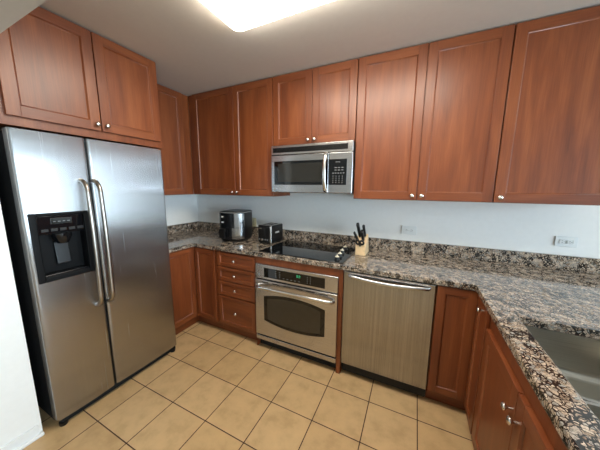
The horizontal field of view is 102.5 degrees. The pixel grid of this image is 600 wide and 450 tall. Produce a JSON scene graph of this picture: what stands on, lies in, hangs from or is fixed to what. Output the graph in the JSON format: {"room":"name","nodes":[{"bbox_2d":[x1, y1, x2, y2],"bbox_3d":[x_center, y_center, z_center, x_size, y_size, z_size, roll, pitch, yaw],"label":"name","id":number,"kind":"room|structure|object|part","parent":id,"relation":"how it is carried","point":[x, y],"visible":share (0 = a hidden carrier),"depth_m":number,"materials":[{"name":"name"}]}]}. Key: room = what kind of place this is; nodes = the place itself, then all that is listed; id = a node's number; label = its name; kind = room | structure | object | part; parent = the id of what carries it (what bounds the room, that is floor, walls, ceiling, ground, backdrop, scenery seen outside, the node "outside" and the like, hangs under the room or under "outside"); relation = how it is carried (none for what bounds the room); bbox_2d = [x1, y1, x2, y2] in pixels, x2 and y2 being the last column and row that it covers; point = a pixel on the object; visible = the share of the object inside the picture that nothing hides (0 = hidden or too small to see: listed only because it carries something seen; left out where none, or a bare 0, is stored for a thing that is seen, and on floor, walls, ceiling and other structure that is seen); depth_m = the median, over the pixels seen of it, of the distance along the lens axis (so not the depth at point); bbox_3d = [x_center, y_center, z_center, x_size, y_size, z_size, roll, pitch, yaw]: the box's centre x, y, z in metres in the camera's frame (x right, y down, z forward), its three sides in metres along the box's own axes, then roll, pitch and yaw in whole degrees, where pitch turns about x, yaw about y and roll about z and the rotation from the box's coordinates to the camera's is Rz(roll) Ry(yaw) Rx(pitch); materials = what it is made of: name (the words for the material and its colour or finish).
{"room":"kitchen","nodes":[
{"label":"kitchen","id":0,"kind":"room"},
{"bbox_2d":[0,204,42,447],"bbox_3d":[-2.733,-0.027,1.685,2.500,2.456,0.260,5,10,25],"label":"wall","id":1,"kind":"structure","parent":0,"point":[19,410],"depth_m":1.32,"materials":[{"name":"paint"}]},
{"bbox_2d":[0,425,44,449],"bbox_3d":[-1.602,1.243,1.333,0.028,0.075,0.260,5,10,25],"label":"baseboard","id":2,"kind":"structure","parent":1,"relation":"attached to","point":[19,443],"depth_m":1.38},
{"bbox_2d":[0,0,46,32],"bbox_3d":[0.950,-0.714,-0.498,5.900,0.361,0.780,5,10,25],"label":"trim","id":3,"kind":"structure","parent":1,"relation":"attached to","point":[11,11],"depth_m":0.85,"materials":[{"name":"paint"}]},
{"bbox_2d":[165,107,197,290],"bbox_3d":[-1.840,-0.138,2.430,0.120,2.456,1.870,5,10,25],"label":"wall","id":4,"kind":"structure","parent":0,"point":[180,209],"depth_m":3.02,"materials":[{"name":"paint"}]},
{"bbox_2d":[0,6,161,148],"bbox_3d":[-1.642,-0.925,1.686,0.746,0.656,0.928,5,10,25],"label":"upper cabinet","id":5,"kind":"object","parent":4,"relation":"attached to","point":[59,76],"visible":0.98,"depth_m":1.47,"materials":[{"name":"brown wood"}]},
{"bbox_3d":[-1.424,-0.896,1.379,0.010,0.480,0.298,5,10,25],"label":"panel","id":6,"kind":"part","parent":5,"relation":"part of","materials":[{"name":"brown wood"}]},
{"bbox_3d":[-1.421,-0.895,1.377,0.020,0.602,0.420,5,10,25],"label":"door","id":7,"kind":"part","parent":5,"relation":"part of","materials":[{"name":"brown wood"}]},
{"bbox_3d":[-1.238,-0.954,1.754,0.020,0.602,0.414,5,10,25],"label":"door","id":8,"kind":"part","parent":5,"relation":"part of","materials":[{"name":"brown wood"}]},
{"bbox_3d":[-1.242,-0.954,1.756,0.010,0.480,0.292,5,10,25],"label":"panel","id":9,"kind":"part","parent":5,"relation":"part of","materials":[{"name":"brown wood"}]},
{"bbox_2d":[157,84,193,194],"bbox_3d":[-1.491,-0.847,2.492,0.342,1.058,0.608,5,10,25],"label":"upper cabinet","id":10,"kind":"object","parent":4,"relation":"attached to","point":[173,105],"visible":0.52,"depth_m":2.51,"materials":[{"name":"brown wood"}]},
{"bbox_3d":[-1.369,-0.829,2.385,0.010,0.928,0.381,5,10,25],"label":"panel","id":11,"kind":"part","parent":10,"relation":"part of","materials":[{"name":"brown wood"}]},
{"bbox_2d":[22,304,473,449],"bbox_3d":[-0.521,1.572,-0.139,8.520,0.100,6.020,5,10,25],"label":"floor","id":12,"kind":"structure","parent":0,"point":[219,389],"depth_m":1.61,"materials":[{"name":"tile"}]},
{"bbox_2d":[0,127,175,426],"bbox_3d":[-1.589,0.304,1.843,0.838,1.770,0.821,5,10,25],"label":"refrigerator","id":13,"kind":"object","parent":12,"relation":"on","point":[85,222],"visible":0.95,"depth_m":1.53,"materials":[{"name":"metal"}]},
{"bbox_3d":[-1.661,0.286,1.875,0.678,1.735,0.809,5,10,25],"label":"casing","id":14,"kind":"part","parent":13,"relation":"part of","materials":[{"name":"metal"}]},
{"bbox_3d":[-1.427,0.333,1.486,0.070,1.712,0.317,5,10,25],"label":"door","id":15,"kind":"part","parent":13,"relation":"part of","materials":[{"name":"metal"}]},
{"bbox_3d":[-1.427,-0.007,1.428,0.067,0.107,0.206,5,10,25],"label":"control panel","id":16,"kind":"part","parent":13,"relation":"part of","materials":[{"name":"black plastic"}]},
{"bbox_3d":[-1.421,0.075,1.437,0.092,0.060,0.092,5,10,25],"label":"spout","id":17,"kind":"part","parent":13,"relation":"part of","materials":[{"name":"black plastic"}]},
{"bbox_3d":[-1.312,0.129,1.522,0.092,0.835,0.025,5,10,25],"label":"handle","id":18,"kind":"part","parent":13,"relation":"part of","materials":[{"name":"metal"}]},
{"bbox_3d":[-1.283,0.120,1.581,0.092,0.835,0.025,5,10,25],"label":"handle","id":19,"kind":"part","parent":13,"relation":"part of","materials":[{"name":"metal"}]},
{"bbox_3d":[-1.248,0.275,1.855,0.070,1.712,0.496,5,10,25],"label":"door","id":20,"kind":"part","parent":13,"relation":"part of","materials":[{"name":"metal"}]},
{"bbox_2d":[169,247,198,334],"bbox_3d":[-1.437,0.648,2.535,0.626,0.876,0.419,5,10,25],"label":"base cabinet","id":21,"kind":"object","parent":12,"relation":"on","point":[182,262],"visible":0.42,"depth_m":2.41,"materials":[{"name":"brown wood"}]},
{"bbox_3d":[-1.179,0.622,2.373,0.010,0.645,0.233,5,10,25],"label":"panel","id":22,"kind":"part","parent":21,"relation":"part of","materials":[{"name":"brown wood"}]},
{"bbox_2d":[167,221,599,449],"bbox_3d":[-0.012,0.286,1.638,3.906,0.140,1.811,5,10,25],"label":"countertop","id":23,"kind":"structure","parent":21,"relation":"on","point":[518,290],"depth_m":1.52,"materials":[{"name":"stone"}]},
{"bbox_2d":[219,209,251,241],"bbox_3d":[-0.696,-0.001,2.603,0.283,0.318,0.355,3,9,13],"label":"air fryer","id":24,"kind":"object","parent":23,"relation":"on","point":[235,224],"visible":1,"depth_m":2.48,"materials":[{"name":"black plastic"}]},
{"bbox_3d":[-0.797,0.087,2.481,0.062,0.098,0.048,3,9,13],"label":"handle","id":25,"kind":"part","parent":24,"relation":"part of","materials":[{"name":"black plastic"}]},
{"bbox_3d":[-0.770,0.091,2.502,0.151,0.127,0.022,4,10,22],"label":"drawer panel","id":26,"kind":"part","parent":24,"relation":"part of","materials":[{"name":"black plastic"}]},
{"bbox_3d":[-0.756,-0.048,2.475,0.178,0.150,0.018,4,10,20],"label":"control panel","id":27,"kind":"part","parent":24,"relation":"part of","materials":[{"name":"black plastic"}]},
{"bbox_3d":[-0.720,0.084,2.517,0.279,0.117,0.072,3,9,13],"label":"drawer","id":28,"kind":"part","parent":24,"relation":"part of","materials":[{"name":"metal"}]},
{"bbox_2d":[258,222,282,243],"bbox_3d":[-0.309,0.084,2.493,0.170,0.191,0.231,6,10,30],"label":"toaster","id":29,"kind":"object","parent":23,"relation":"on","point":[270,232],"visible":1,"depth_m":2.42,"materials":[{"name":"black plastic"}]},
{"bbox_3d":[-0.304,-0.009,2.487,0.149,0.004,0.193,6,10,30],"label":"plate","id":30,"kind":"part","parent":29,"relation":"part of","materials":[{"name":"metal"}]},
{"bbox_3d":[-0.289,0.098,2.379,0.021,0.172,0.018,6,10,30],"label":"corner trim","id":31,"kind":"part","parent":29,"relation":"part of","materials":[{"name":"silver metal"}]},
{"bbox_2d":[259,240,354,263],"bbox_3d":[0.089,0.208,2.199,0.768,0.046,0.510,5,10,25],"label":"cooktop","id":32,"kind":"object","parent":23,"relation":"in","point":[314,251],"visible":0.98,"depth_m":2.14,"materials":[{"name":"black glass"}]},
{"bbox_2d":[355,234,368,255],"bbox_3d":[0.546,0.163,2.104,0.084,0.169,0.170,5,10,25],"label":"knife block","id":33,"kind":"object","parent":23,"relation":"on","point":[363,250],"visible":0.68,"depth_m":2.04,"materials":[{"name":"beige wood"}]},
{"bbox_2d":[356,223,360,236],"bbox_3d":[0.503,0.043,2.058,0.027,0.134,0.093,7,11,37],"label":"kitchen knife","id":34,"kind":"object","parent":33,"relation":"on","point":[357,224],"visible":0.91,"depth_m":2.04,"materials":[{"name":"black plastic"}]},
{"bbox_2d":[355,239,364,246],"bbox_3d":[0.500,0.152,2.014,0.080,0.064,0.040,5,10,25],"label":"scissors","id":35,"kind":"object","parent":33,"relation":"in","point":[359,243],"visible":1,"depth_m":2.01,"materials":[{"name":"black plastic"}]},
{"bbox_2d":[360,229,364,240],"bbox_3d":[0.526,0.088,2.023,0.027,0.107,0.085,6,10,30],"label":"kitchen knife","id":36,"kind":"object","parent":33,"relation":"in","point":[362,230],"visible":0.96,"depth_m":2.00,"materials":[{"name":"black plastic"}]},
{"bbox_2d":[526,326,599,420],"bbox_3d":[1.032,0.613,0.674,0.496,0.186,0.786,5,10,25],"label":"sink","id":37,"kind":"object","parent":23,"relation":"in","point":[577,358],"visible":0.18,"depth_m":1.02,"materials":[{"name":"metal"}]},
{"bbox_3d":[0.937,0.628,0.476,0.496,0.156,0.348,5,10,25],"label":"bowl","id":38,"kind":"part","parent":37,"relation":"part of","materials":[{"name":"metal"}]},
{"bbox_2d":[194,247,223,328],"bbox_3d":[-0.855,0.617,2.763,0.353,0.876,0.626,5,10,25],"label":"base cabinet","id":39,"kind":"object","parent":12,"relation":"on","point":[206,270],"visible":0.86,"depth_m":2.47,"materials":[{"name":"brown wood"}]},
{"bbox_3d":[-0.962,0.607,2.477,0.171,0.655,0.010,5,10,25],"label":"panel","id":40,"kind":"part","parent":39,"relation":"part of","materials":[{"name":"brown wood"}]},
{"bbox_2d":[217,250,256,339],"bbox_3d":[-0.489,0.649,2.573,0.470,0.876,0.656,5,10,25],"label":"base cabinet","id":41,"kind":"object","parent":12,"relation":"on","point":[236,272],"visible":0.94,"depth_m":2.30,"materials":[{"name":"brown wood"}]},
{"bbox_3d":[-0.606,0.339,2.259,0.443,0.138,0.020,5,10,25],"label":"drawer","id":42,"kind":"part","parent":41,"relation":"part of","materials":[{"name":"brown wood"}]},
{"bbox_3d":[-0.604,0.338,2.262,0.359,0.070,0.010,5,10,25],"label":"panel","id":43,"kind":"part","parent":41,"relation":"part of","materials":[{"name":"brown wood"}]},
{"bbox_3d":[-0.607,0.482,2.281,0.443,0.137,0.020,5,10,25],"label":"drawer","id":44,"kind":"part","parent":41,"relation":"part of","materials":[{"name":"brown wood"}]},
{"bbox_3d":[-0.605,0.481,2.285,0.359,0.069,0.010,5,10,25],"label":"panel","id":45,"kind":"part","parent":41,"relation":"part of","materials":[{"name":"brown wood"}]},
{"bbox_3d":[-0.608,0.628,2.304,0.443,0.145,0.020,5,10,25],"label":"drawer","id":46,"kind":"part","parent":41,"relation":"part of","materials":[{"name":"brown wood"}]},
{"bbox_3d":[-0.606,0.627,2.308,0.359,0.077,0.010,5,10,25],"label":"panel","id":47,"kind":"part","parent":41,"relation":"part of","materials":[{"name":"brown wood"}]},
{"bbox_3d":[-0.608,0.855,2.344,0.359,0.228,0.010,5,10,25],"label":"panel","id":48,"kind":"part","parent":41,"relation":"part of","materials":[{"name":"brown wood"}]},
{"bbox_3d":[-0.609,0.856,2.340,0.443,0.296,0.020,5,10,25],"label":"drawer","id":49,"kind":"part","parent":41,"relation":"part of","materials":[{"name":"brown wood"}]},
{"bbox_2d":[255,256,344,373],"bbox_3d":[0.091,0.696,2.308,0.803,0.876,0.608,5,10,25],"label":"base cabinet","id":50,"kind":"object","parent":12,"relation":"on","point":[305,267],"visible":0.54,"depth_m":1.94,"materials":[{"name":"brown wood"}]},
{"bbox_2d":[255,263,338,362],"bbox_3d":[0.051,0.689,2.254,0.762,0.723,0.658,5,10,25],"label":"oven","id":51,"kind":"object","parent":50,"relation":"in","point":[297,310],"visible":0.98,"depth_m":2.00,"materials":[{"name":"metal"}]},
{"bbox_3d":[-0.060,0.434,1.986,0.564,0.084,0.009,5,10,25],"label":"panel glass","id":52,"kind":"part","parent":51,"relation":"part of","materials":[{"name":"black glass"}]},
{"bbox_3d":[-0.072,0.561,1.967,0.724,0.042,0.076,5,10,25],"label":"handle","id":53,"kind":"part","parent":51,"relation":"part of","materials":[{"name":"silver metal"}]},
{"bbox_3d":[-0.052,0.430,1.991,0.762,0.132,0.020,5,10,25],"label":"control panel","id":54,"kind":"part","parent":51,"relation":"part of","materials":[{"name":"metal"}]},
{"bbox_2d":[341,270,435,396],"bbox_3d":[0.710,0.757,1.966,0.605,0.872,0.621,5,10,25],"label":"dishwasher","id":55,"kind":"object","parent":12,"relation":"on","point":[387,322],"visible":0.94,"depth_m":1.71,"materials":[{"name":"metal"}]},
{"bbox_3d":[0.625,1.162,1.857,0.599,0.105,0.020,5,10,25],"label":"toe panel","id":56,"kind":"part","parent":55,"relation":"part of","materials":[{"name":"black metal"}]},
{"bbox_3d":[0.593,0.400,1.649,0.544,0.037,0.053,5,10,25],"label":"handle","id":57,"kind":"part","parent":55,"relation":"part of","materials":[{"name":"metal"}]},
{"bbox_2d":[425,285,477,409],"bbox_3d":[1.133,0.780,1.824,0.275,0.876,0.626,5,10,25],"label":"base cabinet","id":58,"kind":"object","parent":12,"relation":"on","point":[454,315],"visible":0.71,"depth_m":1.55,"materials":[{"name":"brown wood"}]},
{"bbox_3d":[0.979,0.766,1.561,0.111,0.653,0.010,5,10,25],"label":"panel","id":59,"kind":"part","parent":58,"relation":"part of","materials":[{"name":"brown wood"}]},
{"bbox_2d":[464,295,491,433],"bbox_3d":[1.294,0.863,1.308,0.656,0.876,0.306,5,10,25],"label":"base cabinet","id":60,"kind":"object","parent":12,"relation":"on","point":[483,320],"visible":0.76,"depth_m":1.39,"materials":[{"name":"brown wood"}]},
{"bbox_3d":[1.021,0.798,1.386,0.010,0.649,0.109,5,10,25],"label":"panel","id":61,"kind":"part","parent":60,"relation":"part of","materials":[{"name":"brown wood"}]},
{"bbox_2d":[471,319,567,449],"bbox_3d":[1.024,0.948,0.758,0.650,0.876,0.926,5,10,25],"label":"base cabinet","id":62,"kind":"object","parent":12,"relation":"on","point":[509,415],"visible":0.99,"depth_m":0.96,"materials":[{"name":"brown wood"}]},
{"bbox_3d":[0.874,0.886,1.089,0.010,0.536,0.312,5,10,25],"label":"panel","id":63,"kind":"part","parent":62,"relation":"part of","materials":[{"name":"brown wood"}]},
{"bbox_3d":[0.870,0.885,1.090,0.020,0.658,0.434,5,10,25],"label":"door","id":64,"kind":"part","parent":62,"relation":"part of","materials":[{"name":"brown wood"}]},
{"bbox_3d":[0.768,0.678,0.897,0.030,0.029,0.029,5,10,25],"label":"knob","id":65,"kind":"part","parent":62,"relation":"part of","materials":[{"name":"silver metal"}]},
{"bbox_3d":[0.741,0.687,0.842,0.030,0.029,0.029,5,10,25],"label":"knob","id":66,"kind":"part","parent":62,"relation":"part of","materials":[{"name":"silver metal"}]},
{"bbox_3d":[0.676,0.949,0.681,0.010,0.536,0.350,5,10,25],"label":"panel","id":67,"kind":"part","parent":62,"relation":"part of","materials":[{"name":"brown wood"}]},
{"bbox_3d":[0.673,0.948,0.683,0.020,0.658,0.472,5,10,25],"label":"door","id":68,"kind":"part","parent":62,"relation":"part of","materials":[{"name":"brown wood"}]},
{"bbox_2d":[39,0,599,106],"bbox_3d":[-0.473,-0.939,-0.617,8.640,0.100,6.140,5,10,25],"label":"ceiling","id":69,"kind":"structure","parent":0,"point":[193,50],"depth_m":1.51,"materials":[{"name":"paint"}]},
{"bbox_2d":[200,0,333,30],"bbox_3d":[0.080,-1.116,1.010,1.253,0.050,0.448,5,10,25],"label":"ceiling light","id":70,"kind":"object","parent":69,"relation":"attached to","point":[240,15],"visible":1,"depth_m":1.27,"materials":[{"name":"beige plastic"}]},
{"bbox_2d":[197,193,599,258],"bbox_3d":[1.625,-0.025,1.884,6.850,2.456,0.120,5,10,25],"label":"wall","id":71,"kind":"structure","parent":0,"point":[523,227],"depth_m":2.05,"materials":[{"name":"paint"}]},
{"bbox_2d":[188,77,289,196],"bbox_3d":[-0.674,-0.856,2.590,1.086,1.058,0.372,5,10,25],"label":"upper cabinet","id":72,"kind":"object","parent":71,"relation":"attached to","point":[231,128],"visible":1,"depth_m":2.42,"materials":[{"name":"brown wood"}]},
{"bbox_3d":[-0.909,-0.850,2.540,0.550,1.050,0.020,5,10,25],"label":"door","id":73,"kind":"part","parent":72,"relation":"part of","materials":[{"name":"brown wood"}]},
{"bbox_3d":[-0.907,-0.851,2.544,0.428,0.928,0.010,5,10,25],"label":"panel","id":74,"kind":"part","parent":72,"relation":"part of","materials":[{"name":"brown wood"}]},
{"bbox_3d":[-0.453,-0.813,2.325,0.452,1.050,0.020,5,10,25],"label":"door","id":75,"kind":"part","parent":72,"relation":"part of","materials":[{"name":"brown wood"}]},
{"bbox_3d":[-0.451,-0.813,2.329,0.330,0.928,0.010,5,10,25],"label":"panel","id":76,"kind":"part","parent":72,"relation":"part of","materials":[{"name":"brown wood"}]},
{"bbox_2d":[252,218,255,226],"bbox_3d":[-0.551,-0.029,2.865,0.072,0.116,0.010,5,10,25],"label":"wall outlet","id":77,"kind":"object","parent":71,"relation":"attached to","point":[253,219],"visible":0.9,"depth_m":2.86,"materials":[{"name":"beige plastic"}]},
{"bbox_2d":[273,59,358,145],"bbox_3d":[0.163,-1.015,2.159,0.761,0.598,0.372,5,10,25],"label":"upper cabinet","id":78,"kind":"object","parent":71,"relation":"attached to","point":[319,104],"visible":0.87,"depth_m":2.00,"materials":[{"name":"brown wood"}]},
{"bbox_3d":[-0.068,-1.009,2.113,0.260,0.468,0.010,5,10,25],"label":"panel","id":79,"kind":"part","parent":78,"relation":"part of","materials":[{"name":"brown wood"}]},
{"bbox_3d":[-0.069,-1.008,2.109,0.382,0.590,0.020,5,10,25],"label":"door","id":80,"kind":"part","parent":78,"relation":"part of","materials":[{"name":"brown wood"}]},
{"bbox_2d":[271,140,355,193],"bbox_3d":[0.146,-0.504,2.206,0.754,0.419,0.441,5,10,25],"label":"microwave","id":81,"kind":"object","parent":78,"relation":"attached to","point":[323,167],"visible":0.98,"depth_m":2.03,"materials":[{"name":"silver metal"}]},
{"bbox_3d":[-0.010,-0.452,2.120,0.554,0.328,0.030,5,10,25],"label":"door","id":82,"kind":"part","parent":81,"relation":"part of","materials":[{"name":"metal"}]},
{"bbox_3d":[0.082,-0.650,2.045,0.754,0.082,0.030,5,10,25],"label":"panel","id":83,"kind":"part","parent":81,"relation":"part of","materials":[{"name":"metal"}]},
{"bbox_3d":[0.202,-0.433,1.976,0.030,0.333,0.060,5,10,25],"label":"handle","id":84,"kind":"part","parent":81,"relation":"part of","materials":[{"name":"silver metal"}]},
{"bbox_3d":[0.331,-0.424,1.959,0.198,0.328,0.030,5,10,25],"label":"control panel","id":85,"kind":"part","parent":81,"relation":"part of","materials":[{"name":"metal"}]},
{"bbox_3d":[0.276,-0.981,1.951,0.250,0.468,0.010,5,10,25],"label":"panel","id":86,"kind":"part","parent":78,"relation":"part of","materials":[{"name":"brown wood"}]},
{"bbox_3d":[0.274,-0.980,1.947,0.372,0.590,0.020,5,10,25],"label":"door","id":87,"kind":"part","parent":78,"relation":"part of","materials":[{"name":"brown wood"}]},
{"bbox_2d":[167,221,599,273],"bbox_3d":[0.167,0.211,2.005,3.906,0.102,0.981,5,10,25],"label":"backsplash","id":88,"kind":"structure","parent":71,"relation":"attached to","point":[572,263],"depth_m":2.02,"materials":[{"name":"stone"}]},
{"bbox_2d":[401,226,416,234],"bbox_3d":[0.969,0.047,2.140,0.122,0.076,0.010,5,10,25],"label":"wall outlet","id":89,"kind":"object","parent":71,"relation":"attached to","point":[411,230],"visible":1,"depth_m":2.14,"materials":[{"name":"white plastic"}]},
{"bbox_2d":[353,24,514,202],"bbox_3d":[0.922,-0.725,1.836,0.920,1.058,0.372,5,10,25],"label":"upper cabinet","id":90,"kind":"object","parent":71,"relation":"attached to","point":[430,115],"visible":1,"depth_m":1.67,"materials":[{"name":"brown wood"}]},
{"bbox_3d":[0.657,-0.722,1.806,0.342,0.928,0.010,5,10,25],"label":"panel","id":91,"kind":"part","parent":90,"relation":"part of","materials":[{"name":"brown wood"}]},
{"bbox_3d":[0.655,-0.722,1.802,0.464,1.050,0.020,5,10,25],"label":"door","id":92,"kind":"part","parent":90,"relation":"part of","materials":[{"name":"brown wood"}]},
{"bbox_3d":[1.072,-0.688,1.610,0.326,0.928,0.010,5,10,25],"label":"panel","id":93,"kind":"part","parent":90,"relation":"part of","materials":[{"name":"brown wood"}]},
{"bbox_3d":[1.070,-0.687,1.607,0.448,1.050,0.020,5,10,25],"label":"door","id":94,"kind":"part","parent":90,"relation":"part of","materials":[{"name":"brown wood"}]},
{"bbox_2d":[492,5,599,205],"bbox_3d":[1.589,-0.670,1.522,0.552,1.058,0.372,5,10,25],"label":"upper cabinet","id":95,"kind":"object","parent":71,"relation":"attached to","point":[549,152],"visible":0.94,"depth_m":1.41,"materials":[{"name":"brown wood"}]},
{"bbox_2d":[554,236,577,247],"bbox_3d":[1.887,0.119,1.706,0.118,0.072,0.010,5,10,25],"label":"wall outlet","id":96,"kind":"object","parent":71,"relation":"attached to","point":[559,240],"visible":1,"depth_m":1.70,"materials":[{"name":"white plastic"}]}
]}

